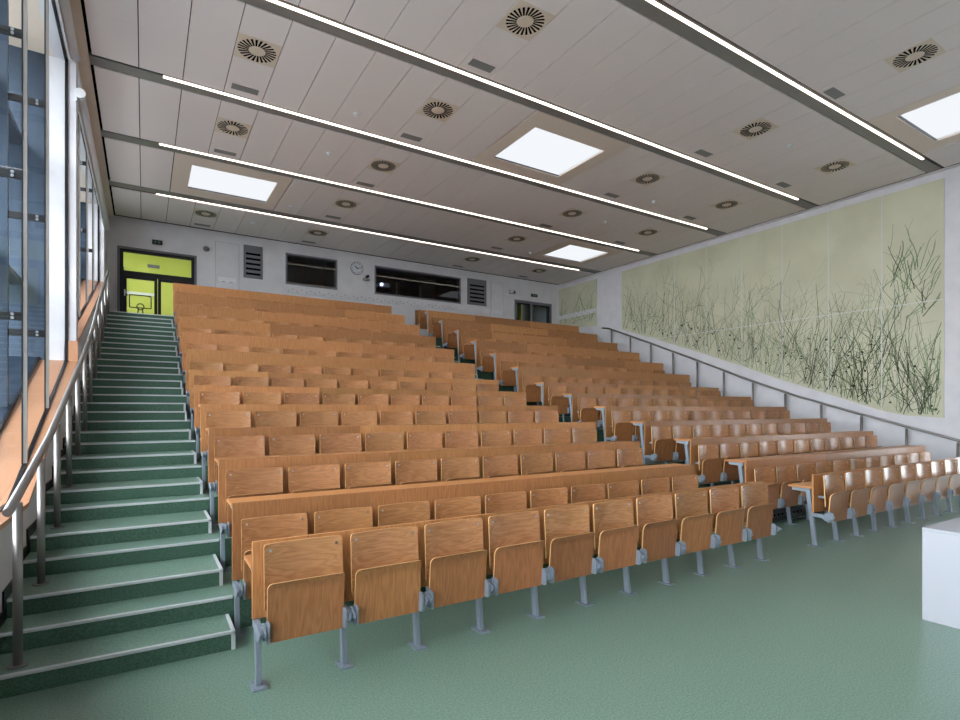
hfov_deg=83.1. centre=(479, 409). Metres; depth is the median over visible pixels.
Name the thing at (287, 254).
window
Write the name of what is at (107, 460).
stair step
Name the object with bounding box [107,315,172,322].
stair step
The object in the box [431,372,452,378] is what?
seat
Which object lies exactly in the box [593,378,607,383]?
seat
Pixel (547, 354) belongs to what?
seat
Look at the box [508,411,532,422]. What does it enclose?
seat
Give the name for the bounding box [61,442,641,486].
floor
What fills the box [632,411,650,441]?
seat
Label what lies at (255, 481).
seat
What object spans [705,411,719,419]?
seat
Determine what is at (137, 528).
stair step
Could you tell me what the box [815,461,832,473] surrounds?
seat
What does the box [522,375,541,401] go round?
seat
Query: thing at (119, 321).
stair step
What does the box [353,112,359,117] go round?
smoke detector
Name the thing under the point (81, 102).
roller blind
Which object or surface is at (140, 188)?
recessed light
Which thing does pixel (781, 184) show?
grille
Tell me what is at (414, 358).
seat
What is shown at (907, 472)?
seat
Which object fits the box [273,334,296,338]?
seat
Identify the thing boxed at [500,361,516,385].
seat
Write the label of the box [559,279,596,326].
art
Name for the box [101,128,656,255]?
recessed light
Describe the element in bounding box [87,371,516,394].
floor
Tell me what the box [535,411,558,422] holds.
seat
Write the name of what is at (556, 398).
seat
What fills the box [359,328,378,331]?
seat
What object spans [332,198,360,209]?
ceiling vent
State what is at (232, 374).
desk
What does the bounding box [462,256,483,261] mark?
ceiling vent
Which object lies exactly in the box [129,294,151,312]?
stand
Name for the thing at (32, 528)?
baseboard
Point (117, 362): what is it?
stair step
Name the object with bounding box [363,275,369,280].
camera
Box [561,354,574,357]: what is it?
seat
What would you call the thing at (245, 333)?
seat
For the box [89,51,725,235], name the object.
recessed light
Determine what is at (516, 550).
seat
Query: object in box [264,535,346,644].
seat
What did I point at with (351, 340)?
seat
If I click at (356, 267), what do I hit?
wall clock
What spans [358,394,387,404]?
seat
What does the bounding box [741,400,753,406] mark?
seat
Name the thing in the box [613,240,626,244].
ceiling vent
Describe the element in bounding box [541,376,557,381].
seat
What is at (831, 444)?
seat
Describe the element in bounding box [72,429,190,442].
stair step
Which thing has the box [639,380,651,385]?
seat
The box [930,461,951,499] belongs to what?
seat
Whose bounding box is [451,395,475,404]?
seat
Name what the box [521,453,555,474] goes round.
seat
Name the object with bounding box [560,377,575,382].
seat
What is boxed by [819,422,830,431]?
seat
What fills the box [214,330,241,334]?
seat
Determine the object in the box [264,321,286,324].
seat
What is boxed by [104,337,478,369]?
floor
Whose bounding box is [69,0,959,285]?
ceiling
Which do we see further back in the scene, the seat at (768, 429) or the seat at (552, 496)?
the seat at (768, 429)
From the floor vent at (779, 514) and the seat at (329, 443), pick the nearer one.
the seat at (329, 443)
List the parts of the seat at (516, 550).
hinge plate, backrest, hinge plate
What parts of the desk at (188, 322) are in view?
panel, panel, panel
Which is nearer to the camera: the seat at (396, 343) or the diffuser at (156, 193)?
the seat at (396, 343)
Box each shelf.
[127,291,153,297]
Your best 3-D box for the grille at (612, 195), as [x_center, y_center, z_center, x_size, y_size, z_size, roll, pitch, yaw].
[2.947,-4.795,12.110,0.370,0.003,0.150,0,0,-32]
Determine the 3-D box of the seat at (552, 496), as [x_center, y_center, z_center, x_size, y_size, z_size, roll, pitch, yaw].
[0.672,1.040,5.231,0.452,0.548,0.191,0,0,-32]
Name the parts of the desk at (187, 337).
leg, panel, panel, panel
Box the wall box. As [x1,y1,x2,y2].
[218,277,235,283]
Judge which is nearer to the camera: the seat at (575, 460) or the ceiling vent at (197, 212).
the seat at (575, 460)
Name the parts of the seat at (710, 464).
backrest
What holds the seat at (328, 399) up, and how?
attached to the desk at (207, 388)
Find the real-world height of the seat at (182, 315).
0.548 m
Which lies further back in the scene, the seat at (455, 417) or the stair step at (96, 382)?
the stair step at (96, 382)
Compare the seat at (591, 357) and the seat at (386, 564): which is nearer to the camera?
the seat at (386, 564)
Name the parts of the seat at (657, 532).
hinge plate, backrest, hinge plate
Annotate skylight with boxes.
[170,152,292,210]
[472,110,630,185]
[527,239,624,266]
[868,84,959,152]
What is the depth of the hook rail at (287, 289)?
16.90 m
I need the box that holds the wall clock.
[350,262,362,274]
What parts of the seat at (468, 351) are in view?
backrest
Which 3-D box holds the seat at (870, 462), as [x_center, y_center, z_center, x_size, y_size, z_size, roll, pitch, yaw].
[6.334,1.040,8.740,0.452,0.548,0.191,0,0,-32]
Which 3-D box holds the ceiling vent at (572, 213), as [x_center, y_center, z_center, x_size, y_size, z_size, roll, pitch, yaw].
[2.251,-4.796,13.232,0.526,0.016,0.530,0,0,-32]
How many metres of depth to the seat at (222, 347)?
9.17 m
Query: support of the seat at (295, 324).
attached to the desk at (207, 311)
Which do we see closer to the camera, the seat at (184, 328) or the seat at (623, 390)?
the seat at (184, 328)
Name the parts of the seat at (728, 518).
hinge plate, backrest, hinge plate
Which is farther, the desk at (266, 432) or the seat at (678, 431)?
the seat at (678, 431)
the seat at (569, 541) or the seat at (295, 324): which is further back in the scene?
the seat at (295, 324)
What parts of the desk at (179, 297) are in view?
panel, panel, panel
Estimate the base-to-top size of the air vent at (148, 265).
0.100 m
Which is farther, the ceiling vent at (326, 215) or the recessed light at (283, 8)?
the ceiling vent at (326, 215)
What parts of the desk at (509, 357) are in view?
leg, panel, panel, panel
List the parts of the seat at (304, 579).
hinge plate, backrest, hinge plate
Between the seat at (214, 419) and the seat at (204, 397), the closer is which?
the seat at (214, 419)
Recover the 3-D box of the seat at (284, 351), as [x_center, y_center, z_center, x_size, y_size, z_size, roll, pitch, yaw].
[-3.291,-0.810,9.675,0.452,0.548,0.191,0,0,-32]
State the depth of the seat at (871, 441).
10.54 m
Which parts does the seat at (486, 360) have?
backrest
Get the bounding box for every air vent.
[147,264,159,268]
[243,244,262,279]
[467,278,485,305]
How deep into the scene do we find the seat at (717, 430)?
9.39 m
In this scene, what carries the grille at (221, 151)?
attached to the ceiling vent at (217, 150)
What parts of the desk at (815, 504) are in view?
leg, hinge arm, leg, panel, leg, leg, leg, panel, leg, leg, leg, panel, leg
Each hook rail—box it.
[285,287,460,311]
[559,308,595,319]
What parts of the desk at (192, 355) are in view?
leg, panel, panel, panel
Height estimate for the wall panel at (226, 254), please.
1.866 m
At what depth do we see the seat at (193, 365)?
8.19 m
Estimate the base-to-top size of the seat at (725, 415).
0.548 m
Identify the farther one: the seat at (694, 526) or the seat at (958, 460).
the seat at (958, 460)
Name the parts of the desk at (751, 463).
leg, panel, leg, leg, panel, panel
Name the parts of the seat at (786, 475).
backrest, hinge plate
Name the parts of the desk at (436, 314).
panel, panel, panel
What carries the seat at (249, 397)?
attached to the desk at (207, 388)
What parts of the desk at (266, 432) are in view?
leg, hinge arm, panel, panel, panel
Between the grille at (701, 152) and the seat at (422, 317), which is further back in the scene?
the seat at (422, 317)
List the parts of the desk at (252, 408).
leg, hinge arm, panel, panel, panel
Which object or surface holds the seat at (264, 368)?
attached to the desk at (192, 355)
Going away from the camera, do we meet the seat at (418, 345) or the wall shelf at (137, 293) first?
the seat at (418, 345)
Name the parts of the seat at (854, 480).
backrest, hinge plate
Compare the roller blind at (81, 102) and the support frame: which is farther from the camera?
the roller blind at (81, 102)
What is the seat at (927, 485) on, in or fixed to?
attached to the desk at (815, 504)
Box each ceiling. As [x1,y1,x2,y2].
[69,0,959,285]
[287,256,440,280]
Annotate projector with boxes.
[376,282,392,292]
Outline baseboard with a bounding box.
[0,337,92,627]
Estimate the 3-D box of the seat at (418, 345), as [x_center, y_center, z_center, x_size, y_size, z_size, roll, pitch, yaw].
[-1.190,-1.175,11.964,0.452,0.548,0.191,0,0,-32]
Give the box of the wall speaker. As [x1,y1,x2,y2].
[203,246,208,251]
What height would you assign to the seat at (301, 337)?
0.548 m
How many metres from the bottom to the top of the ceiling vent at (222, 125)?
0.016 m
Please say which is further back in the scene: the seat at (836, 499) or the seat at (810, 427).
the seat at (810, 427)
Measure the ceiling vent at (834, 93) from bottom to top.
0.010 m
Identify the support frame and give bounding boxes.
[244,481,780,692]
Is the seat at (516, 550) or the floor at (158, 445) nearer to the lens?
the seat at (516, 550)
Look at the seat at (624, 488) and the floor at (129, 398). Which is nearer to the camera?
the seat at (624, 488)
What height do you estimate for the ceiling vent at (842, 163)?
0.016 m
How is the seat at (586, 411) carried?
attached to the desk at (573, 397)
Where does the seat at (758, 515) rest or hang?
attached to the support frame
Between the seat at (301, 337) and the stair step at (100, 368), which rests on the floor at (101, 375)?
the stair step at (100, 368)
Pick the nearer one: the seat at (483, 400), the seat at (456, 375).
the seat at (483, 400)
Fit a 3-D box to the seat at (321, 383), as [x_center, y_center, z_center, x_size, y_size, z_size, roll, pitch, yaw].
[-2.404,-0.197,8.253,0.452,0.548,0.191,0,0,-32]
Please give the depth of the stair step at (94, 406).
7.63 m
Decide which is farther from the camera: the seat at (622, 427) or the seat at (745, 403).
the seat at (745, 403)
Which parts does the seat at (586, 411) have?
backrest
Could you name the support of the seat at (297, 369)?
attached to the desk at (192, 355)
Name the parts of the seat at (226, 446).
hinge plate, backrest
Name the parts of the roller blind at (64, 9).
mounting rail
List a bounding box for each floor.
[0,495,959,719]
[45,459,684,523]
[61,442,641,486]
[65,428,609,459]
[73,416,602,437]
[81,394,569,418]
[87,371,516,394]
[101,353,493,379]
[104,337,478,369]
[107,323,457,357]
[109,311,446,346]
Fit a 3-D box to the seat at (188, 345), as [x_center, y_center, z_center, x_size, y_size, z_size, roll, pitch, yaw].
[-4.566,-0.810,8.885,0.452,0.548,0.191,0,0,-32]
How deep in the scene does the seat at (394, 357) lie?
10.75 m
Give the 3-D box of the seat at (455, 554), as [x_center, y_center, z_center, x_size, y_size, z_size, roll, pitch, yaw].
[-0.172,1.040,3.721,0.452,0.548,0.191,0,0,-32]
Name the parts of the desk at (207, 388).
leg, hinge arm, panel, panel, panel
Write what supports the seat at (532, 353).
attached to the desk at (478, 344)
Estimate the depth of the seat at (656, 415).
9.84 m
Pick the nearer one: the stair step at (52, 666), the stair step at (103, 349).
the stair step at (52, 666)
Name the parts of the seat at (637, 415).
backrest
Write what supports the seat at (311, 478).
attached to the desk at (284, 461)
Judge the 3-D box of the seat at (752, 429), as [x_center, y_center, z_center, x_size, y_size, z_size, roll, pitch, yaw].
[5.005,0.532,9.888,0.452,0.548,0.191,0,0,-32]
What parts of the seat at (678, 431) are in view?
backrest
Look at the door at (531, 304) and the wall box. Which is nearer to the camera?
the wall box
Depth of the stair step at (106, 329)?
10.50 m
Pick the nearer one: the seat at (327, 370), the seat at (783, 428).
the seat at (327, 370)
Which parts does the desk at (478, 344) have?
leg, panel, panel, panel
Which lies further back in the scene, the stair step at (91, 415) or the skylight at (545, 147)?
the skylight at (545, 147)
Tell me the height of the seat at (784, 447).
0.548 m
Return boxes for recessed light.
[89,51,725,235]
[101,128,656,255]
[108,179,601,272]
[239,0,817,208]
[617,0,942,172]
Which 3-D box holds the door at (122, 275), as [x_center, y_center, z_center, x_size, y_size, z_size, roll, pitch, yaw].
[-8.315,-3.067,14.006,1.755,2.045,0.230,0,0,-32]
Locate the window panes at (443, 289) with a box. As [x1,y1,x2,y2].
[123,252,456,315]
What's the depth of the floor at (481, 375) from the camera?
9.43 m
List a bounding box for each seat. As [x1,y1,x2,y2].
[178,302,202,305]
[180,314,206,318]
[183,327,210,332]
[186,343,216,349]
[189,362,222,370]
[194,375,229,401]
[199,391,239,434]
[205,304,228,307]
[206,411,250,460]
[209,316,234,320]
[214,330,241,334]
[214,436,264,493]
[220,345,248,351]
[226,363,257,371]
[226,467,282,536]
[231,307,253,310]
[234,377,267,385]
[237,318,261,322]
[241,513,307,599]
[244,332,269,336]
[244,392,280,403]
[252,347,279,353]
[255,411,295,426]
[257,309,278,312]
[261,365,290,372]
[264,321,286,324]
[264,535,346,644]
[270,434,314,455]
[272,378,303,386]
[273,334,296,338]
[281,311,301,314]
[282,349,308,354]
[285,393,318,403]
[289,464,340,493]
[290,323,311,326]
[294,366,321,373]
[300,336,322,340]
[300,411,337,425]
[304,313,323,316]
[307,379,336,387]
[311,350,335,356]
[314,325,334,328]
[314,507,372,533]
[320,433,361,452]
[323,393,354,404]
[324,367,350,374]
[325,337,347,341]
[337,327,356,329]
[338,352,361,357]
[340,380,367,388]
[342,411,376,425]
[345,462,392,488]
[350,339,370,343]
[350,526,423,625]
[353,368,377,375]
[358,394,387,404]
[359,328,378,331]
[364,353,386,358]
[365,432,403,451]
[371,381,396,388]
[373,341,392,344]
[378,501,429,525]
[380,330,398,333]
[380,411,412,424]
[381,370,403,376]
[389,355,409,359]
[391,394,419,404]
[395,342,414,346]
[395,459,439,484]
[400,381,424,389]
[401,332,418,334]
[406,371,428,377]
[407,431,442,449]
[412,356,431,361]
[416,411,445,424]
[417,344,434,347]
[418,310,427,328]
[422,395,448,404]
[424,518,489,609]
[427,382,450,389]
[431,317,443,337]
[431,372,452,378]
[434,357,453,362]
[435,496,480,519]
[441,457,481,481]
[445,431,477,447]
[446,327,460,347]
[449,411,476,423]
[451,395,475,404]
[453,383,475,390]
[454,373,474,378]
[462,337,477,358]
[477,384,498,390]
[478,396,501,404]
[479,338,493,340]
[480,348,495,371]
[480,411,505,423]
[481,430,510,446]
[483,455,520,477]
[485,492,526,513]
[488,511,546,595]
[495,340,509,342]
[497,350,512,352]
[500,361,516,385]
[504,396,526,405]
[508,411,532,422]
[514,351,529,354]
[514,429,541,444]
[518,362,534,366]
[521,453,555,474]
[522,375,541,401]
[530,488,567,507]
[531,352,544,355]
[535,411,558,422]
[536,363,550,367]
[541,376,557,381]
[543,505,596,582]
[544,428,570,443]
[546,353,559,356]
[548,386,569,413]
[552,364,567,368]
[555,451,588,472]
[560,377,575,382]
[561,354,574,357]
[568,386,584,407]
[569,365,582,368]
[571,484,604,502]
[572,428,596,442]
[576,355,588,358]
[577,378,591,382]
[577,397,599,426]
[584,366,597,369]
[586,387,602,393]
[587,450,618,469]
[590,356,602,358]
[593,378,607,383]
[593,499,641,572]
[598,398,615,426]
[599,367,611,370]
[603,357,615,359]
[604,388,619,393]
[608,481,638,498]
[609,379,623,384]
[610,411,634,440]
[613,368,625,371]
[616,358,627,360]
[617,398,633,405]
[617,448,646,467]
[621,388,635,393]
[624,380,637,384]
[627,368,638,371]
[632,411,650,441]
[635,398,651,405]
[636,495,680,562]
[637,389,651,394]
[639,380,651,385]
[640,369,651,372]
[641,477,669,494]
[649,426,675,461]
[652,411,669,420]
[653,370,664,373]
[653,381,665,385]
[653,389,666,394]
[653,399,667,405]
[667,381,678,385]
[668,389,680,394]
[669,399,683,405]
[671,411,686,420]
[672,426,691,459]
[672,475,697,490]
[675,490,715,554]
[679,382,690,386]
[682,390,694,395]
[685,399,698,405]
[688,411,703,419]
[693,425,710,437]
[695,444,723,483]
[696,390,707,395]
[700,399,713,406]
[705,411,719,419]
[708,486,747,546]
[709,391,720,395]
[711,425,728,436]
[714,400,727,406]
[720,443,744,480]
[721,411,735,419]
[728,400,740,406]
[729,424,745,435]
[736,411,749,419]
[740,442,762,478]
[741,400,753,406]
[741,483,776,540]
[746,424,761,434]
[751,411,763,418]
[754,467,781,508]
[759,441,780,455]
[762,424,776,434]
[765,411,776,418]
[776,465,801,507]
[777,440,797,454]
[778,411,789,418]
[778,423,791,433]
[792,423,804,433]
[794,439,813,453]
[796,463,814,503]
[806,423,818,432]
[810,438,828,451]
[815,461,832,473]
[818,473,851,522]
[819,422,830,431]
[825,438,842,450]
[833,460,848,471]
[839,437,856,449]
[845,471,871,517]
[850,458,864,469]
[853,436,869,448]
[864,469,890,513]
[865,436,881,447]
[865,457,879,467]
[880,455,892,465]
[883,466,907,509]
[894,454,906,464]
[900,464,922,505]
[907,453,918,462]
[916,463,937,502]
[919,452,930,461]
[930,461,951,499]
[944,459,959,496]
[957,458,959,472]
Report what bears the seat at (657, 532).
attached to the support frame
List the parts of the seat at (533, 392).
backrest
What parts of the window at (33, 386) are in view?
sun shade blade, sun shade blade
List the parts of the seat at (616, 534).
hinge plate, backrest, hinge plate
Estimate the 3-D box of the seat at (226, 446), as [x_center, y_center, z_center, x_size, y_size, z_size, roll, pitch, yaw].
[-2.357,0.532,5.325,0.452,0.548,0.191,0,0,-32]
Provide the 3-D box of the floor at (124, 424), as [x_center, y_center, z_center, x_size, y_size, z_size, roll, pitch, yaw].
[0.763,0.262,10.963,14.390,0.247,0.844,0,0,-32]
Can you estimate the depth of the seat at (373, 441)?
6.14 m
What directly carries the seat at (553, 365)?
attached to the desk at (509, 357)
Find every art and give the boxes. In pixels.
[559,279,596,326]
[622,178,944,417]
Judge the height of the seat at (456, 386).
0.548 m
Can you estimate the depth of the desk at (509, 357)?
13.11 m
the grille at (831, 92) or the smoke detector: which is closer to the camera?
the grille at (831, 92)
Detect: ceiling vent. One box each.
[193,208,218,218]
[193,222,211,227]
[212,147,237,156]
[214,116,251,138]
[229,81,261,96]
[233,32,281,67]
[300,240,316,243]
[306,228,329,236]
[324,214,342,219]
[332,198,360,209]
[354,180,375,187]
[366,157,400,173]
[398,131,424,142]
[416,97,459,121]
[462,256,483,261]
[465,56,498,74]
[489,246,504,249]
[496,0,554,40]
[504,235,528,242]
[529,268,548,272]
[538,223,553,227]
[557,208,586,218]
[602,192,621,198]
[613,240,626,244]
[629,171,665,185]
[634,228,661,236]
[681,215,697,220]
[691,148,714,157]
[711,199,743,209]
[733,118,778,139]
[773,181,792,188]
[814,158,855,174]
[820,85,847,100]
[883,38,946,72]
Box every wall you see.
[0,0,106,612]
[107,215,558,335]
[517,304,520,319]
[521,166,959,459]
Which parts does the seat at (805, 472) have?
backrest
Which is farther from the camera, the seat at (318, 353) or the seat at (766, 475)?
the seat at (318, 353)
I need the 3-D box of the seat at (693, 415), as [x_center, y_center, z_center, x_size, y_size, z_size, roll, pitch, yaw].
[4.128,0.289,10.331,0.452,0.548,0.191,0,0,-32]
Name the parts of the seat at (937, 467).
backrest, hinge plate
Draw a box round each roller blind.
[56,0,80,62]
[74,88,110,230]
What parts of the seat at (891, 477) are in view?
backrest, hinge plate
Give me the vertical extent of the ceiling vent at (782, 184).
0.010 m
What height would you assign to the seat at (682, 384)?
0.548 m
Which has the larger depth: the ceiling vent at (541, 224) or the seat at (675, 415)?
the ceiling vent at (541, 224)
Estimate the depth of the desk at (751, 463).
7.94 m
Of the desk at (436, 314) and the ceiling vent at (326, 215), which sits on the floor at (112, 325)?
the desk at (436, 314)
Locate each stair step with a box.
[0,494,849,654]
[0,614,235,698]
[7,554,222,617]
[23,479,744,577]
[30,510,211,551]
[46,477,202,504]
[61,450,195,469]
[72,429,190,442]
[81,402,185,410]
[81,411,186,420]
[82,386,182,394]
[87,364,179,373]
[87,378,181,387]
[97,359,178,367]
[101,342,176,350]
[101,347,177,355]
[104,327,174,335]
[104,332,174,340]
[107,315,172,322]
[107,318,172,326]
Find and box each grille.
[194,223,210,226]
[214,149,236,155]
[231,83,258,94]
[400,133,422,141]
[468,58,495,72]
[604,193,618,197]
[683,216,696,219]
[694,149,712,156]
[776,182,791,187]
[823,87,845,98]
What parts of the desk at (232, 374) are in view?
leg, panel, panel, panel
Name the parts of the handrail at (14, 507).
post, foot plate, post, foot plate, rail, post, post, post, post, post, post, post, post, post, post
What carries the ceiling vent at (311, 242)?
in the ceiling at (608, 62)
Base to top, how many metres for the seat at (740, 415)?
0.548 m
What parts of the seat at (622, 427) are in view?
backrest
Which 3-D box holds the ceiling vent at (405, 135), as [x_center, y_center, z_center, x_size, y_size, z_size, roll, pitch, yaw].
[-1.205,-4.799,9.536,0.430,0.010,0.210,0,0,-32]
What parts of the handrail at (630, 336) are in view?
post, post, post, post, post, post, post, post, post, post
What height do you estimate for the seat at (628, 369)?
0.548 m
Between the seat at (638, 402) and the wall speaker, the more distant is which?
the wall speaker
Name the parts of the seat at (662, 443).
backrest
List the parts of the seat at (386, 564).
hinge plate, backrest, hinge plate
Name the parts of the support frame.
leg, foot plate, hinge arm, leg, foot plate, hinge arm, panel, leg, foot plate, hinge arm, leg, foot plate, hinge arm, leg, foot plate, hinge arm, panel, leg, foot plate, hinge arm, leg, foot plate, hinge arm, leg, foot plate, hinge arm, panel, leg, foot plate, hinge arm, leg, foot plate, leg, foot plate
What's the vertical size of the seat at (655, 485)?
0.548 m
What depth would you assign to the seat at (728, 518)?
5.30 m
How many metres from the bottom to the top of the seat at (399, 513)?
0.548 m
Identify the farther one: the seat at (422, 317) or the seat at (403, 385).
the seat at (422, 317)
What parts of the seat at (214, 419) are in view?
backrest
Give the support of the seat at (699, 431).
attached to the desk at (647, 452)
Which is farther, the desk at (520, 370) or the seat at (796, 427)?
the desk at (520, 370)
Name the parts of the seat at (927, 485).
backrest, hinge plate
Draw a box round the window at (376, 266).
[375,265,460,303]
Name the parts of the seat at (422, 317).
backrest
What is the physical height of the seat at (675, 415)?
0.548 m
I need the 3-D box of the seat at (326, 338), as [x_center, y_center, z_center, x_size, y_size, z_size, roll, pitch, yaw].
[-2.887,-1.175,10.912,0.452,0.548,0.191,0,0,-32]
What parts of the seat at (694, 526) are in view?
hinge plate, backrest, hinge plate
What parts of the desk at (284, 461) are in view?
leg, hinge arm, panel, panel, panel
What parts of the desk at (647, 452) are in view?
leg, hinge arm, panel, panel, panel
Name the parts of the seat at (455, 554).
hinge plate, backrest, hinge plate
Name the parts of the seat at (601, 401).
backrest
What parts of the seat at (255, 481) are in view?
hinge plate, backrest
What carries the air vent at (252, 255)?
in the wall at (125, 231)
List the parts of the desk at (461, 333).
panel, panel, panel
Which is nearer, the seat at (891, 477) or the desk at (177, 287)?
the seat at (891, 477)
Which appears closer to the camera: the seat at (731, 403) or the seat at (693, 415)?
the seat at (693, 415)
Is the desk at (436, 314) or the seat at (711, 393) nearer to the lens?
the seat at (711, 393)
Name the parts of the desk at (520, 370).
leg, panel, panel, panel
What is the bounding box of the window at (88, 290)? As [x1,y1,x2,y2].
[68,114,102,362]
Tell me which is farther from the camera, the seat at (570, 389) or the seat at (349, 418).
the seat at (570, 389)
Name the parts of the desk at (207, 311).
panel, panel, panel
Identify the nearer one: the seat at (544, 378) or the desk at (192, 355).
the desk at (192, 355)
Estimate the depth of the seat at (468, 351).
13.47 m
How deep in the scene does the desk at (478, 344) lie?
13.80 m
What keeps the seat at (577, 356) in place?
attached to the desk at (478, 344)
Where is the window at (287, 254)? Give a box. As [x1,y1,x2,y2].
[286,253,336,289]
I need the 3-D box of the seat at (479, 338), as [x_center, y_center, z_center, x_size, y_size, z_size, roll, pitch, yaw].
[0.170,-1.540,13.793,0.452,0.548,0.191,0,0,-32]
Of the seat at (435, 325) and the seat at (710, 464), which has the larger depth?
the seat at (435, 325)
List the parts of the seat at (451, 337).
backrest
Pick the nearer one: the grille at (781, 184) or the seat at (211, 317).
the seat at (211, 317)
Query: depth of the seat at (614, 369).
14.00 m
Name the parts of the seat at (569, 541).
hinge plate, backrest, hinge plate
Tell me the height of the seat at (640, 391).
0.548 m
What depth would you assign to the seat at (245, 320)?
10.86 m
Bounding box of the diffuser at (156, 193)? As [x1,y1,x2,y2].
[156,193,576,269]
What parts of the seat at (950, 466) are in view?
backrest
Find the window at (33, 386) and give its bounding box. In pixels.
[0,0,76,530]
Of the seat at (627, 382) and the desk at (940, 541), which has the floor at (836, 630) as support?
the desk at (940, 541)
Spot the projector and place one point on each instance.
(383, 287)
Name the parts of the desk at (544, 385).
leg, panel, panel, panel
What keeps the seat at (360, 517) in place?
attached to the desk at (309, 503)
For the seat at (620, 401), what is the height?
0.548 m
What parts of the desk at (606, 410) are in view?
leg, hinge arm, panel, panel, panel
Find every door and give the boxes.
[117,245,196,314]
[515,299,551,323]
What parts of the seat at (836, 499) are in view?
backrest, hinge plate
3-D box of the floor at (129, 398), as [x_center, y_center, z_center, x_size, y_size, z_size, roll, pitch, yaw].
[0.322,-0.042,11.675,14.390,0.368,0.844,0,0,-32]
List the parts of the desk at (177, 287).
panel, panel, panel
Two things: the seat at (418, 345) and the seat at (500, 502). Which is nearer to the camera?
the seat at (500, 502)
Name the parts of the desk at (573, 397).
leg, panel, panel, panel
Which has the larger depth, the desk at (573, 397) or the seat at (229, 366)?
the desk at (573, 397)
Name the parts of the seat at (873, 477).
backrest, hinge plate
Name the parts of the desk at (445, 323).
panel, panel, panel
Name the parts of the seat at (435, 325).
backrest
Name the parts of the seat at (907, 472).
backrest, hinge plate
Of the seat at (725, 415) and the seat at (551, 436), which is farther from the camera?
the seat at (725, 415)
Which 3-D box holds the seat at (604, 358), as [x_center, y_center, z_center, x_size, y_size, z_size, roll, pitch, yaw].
[3.570,-1.175,14.915,0.452,0.548,0.191,0,0,-32]
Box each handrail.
[2,270,110,669]
[602,327,959,456]
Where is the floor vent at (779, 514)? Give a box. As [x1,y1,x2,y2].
[772,502,868,521]
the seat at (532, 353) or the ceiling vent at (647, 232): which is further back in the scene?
the ceiling vent at (647, 232)
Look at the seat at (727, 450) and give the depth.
8.09 m
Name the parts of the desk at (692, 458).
leg, hinge arm, panel, panel, panel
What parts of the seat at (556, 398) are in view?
backrest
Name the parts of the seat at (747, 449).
backrest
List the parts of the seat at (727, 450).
backrest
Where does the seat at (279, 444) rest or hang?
attached to the desk at (266, 432)
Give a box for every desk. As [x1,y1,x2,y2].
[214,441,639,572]
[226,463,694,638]
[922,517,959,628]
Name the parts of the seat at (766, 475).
backrest, hinge plate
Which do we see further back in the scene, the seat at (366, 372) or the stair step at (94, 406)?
the seat at (366, 372)
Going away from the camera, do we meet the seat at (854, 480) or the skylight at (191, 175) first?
the seat at (854, 480)
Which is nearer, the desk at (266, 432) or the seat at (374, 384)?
the desk at (266, 432)
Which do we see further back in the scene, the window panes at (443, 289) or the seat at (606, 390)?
the window panes at (443, 289)
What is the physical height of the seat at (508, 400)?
0.548 m
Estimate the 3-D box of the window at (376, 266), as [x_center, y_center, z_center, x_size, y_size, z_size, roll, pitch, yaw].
[-2.036,-4.093,17.907,3.110,0.895,0.215,0,0,-32]
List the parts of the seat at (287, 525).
hinge plate, backrest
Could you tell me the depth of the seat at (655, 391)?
12.30 m
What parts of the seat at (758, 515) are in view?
hinge plate, backrest, hinge plate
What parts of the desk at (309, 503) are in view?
leg, hinge arm, foot plate, panel, panel, panel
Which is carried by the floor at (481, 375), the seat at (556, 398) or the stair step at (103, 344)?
the stair step at (103, 344)
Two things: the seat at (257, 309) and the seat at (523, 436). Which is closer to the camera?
the seat at (523, 436)
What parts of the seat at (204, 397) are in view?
backrest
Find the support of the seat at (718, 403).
attached to the desk at (573, 397)
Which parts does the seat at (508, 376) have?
backrest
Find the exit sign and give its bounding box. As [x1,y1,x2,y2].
[152,239,162,244]
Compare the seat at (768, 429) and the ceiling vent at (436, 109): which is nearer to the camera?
the ceiling vent at (436, 109)
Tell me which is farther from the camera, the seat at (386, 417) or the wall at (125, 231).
the wall at (125, 231)
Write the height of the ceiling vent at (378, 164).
0.016 m
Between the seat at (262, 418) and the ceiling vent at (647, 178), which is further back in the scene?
the ceiling vent at (647, 178)
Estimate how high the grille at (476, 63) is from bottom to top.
0.003 m
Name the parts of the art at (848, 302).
mural panel, mural panel, mural panel, mural panel, mural panel, mural panel, mural panel, mural panel, mural panel, mural panel, mural panel, mural panel, mural panel, mural panel, mural panel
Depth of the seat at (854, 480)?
6.70 m
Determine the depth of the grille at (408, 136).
9.54 m
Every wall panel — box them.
[215,241,238,289]
[491,282,502,317]
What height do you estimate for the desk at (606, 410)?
0.939 m
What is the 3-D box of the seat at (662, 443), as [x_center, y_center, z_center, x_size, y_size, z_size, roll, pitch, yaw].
[2.868,0.532,8.564,0.452,0.548,0.191,0,0,-32]
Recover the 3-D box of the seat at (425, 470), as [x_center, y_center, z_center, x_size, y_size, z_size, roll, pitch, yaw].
[-0.629,0.775,5.410,0.452,0.548,0.191,0,0,-32]

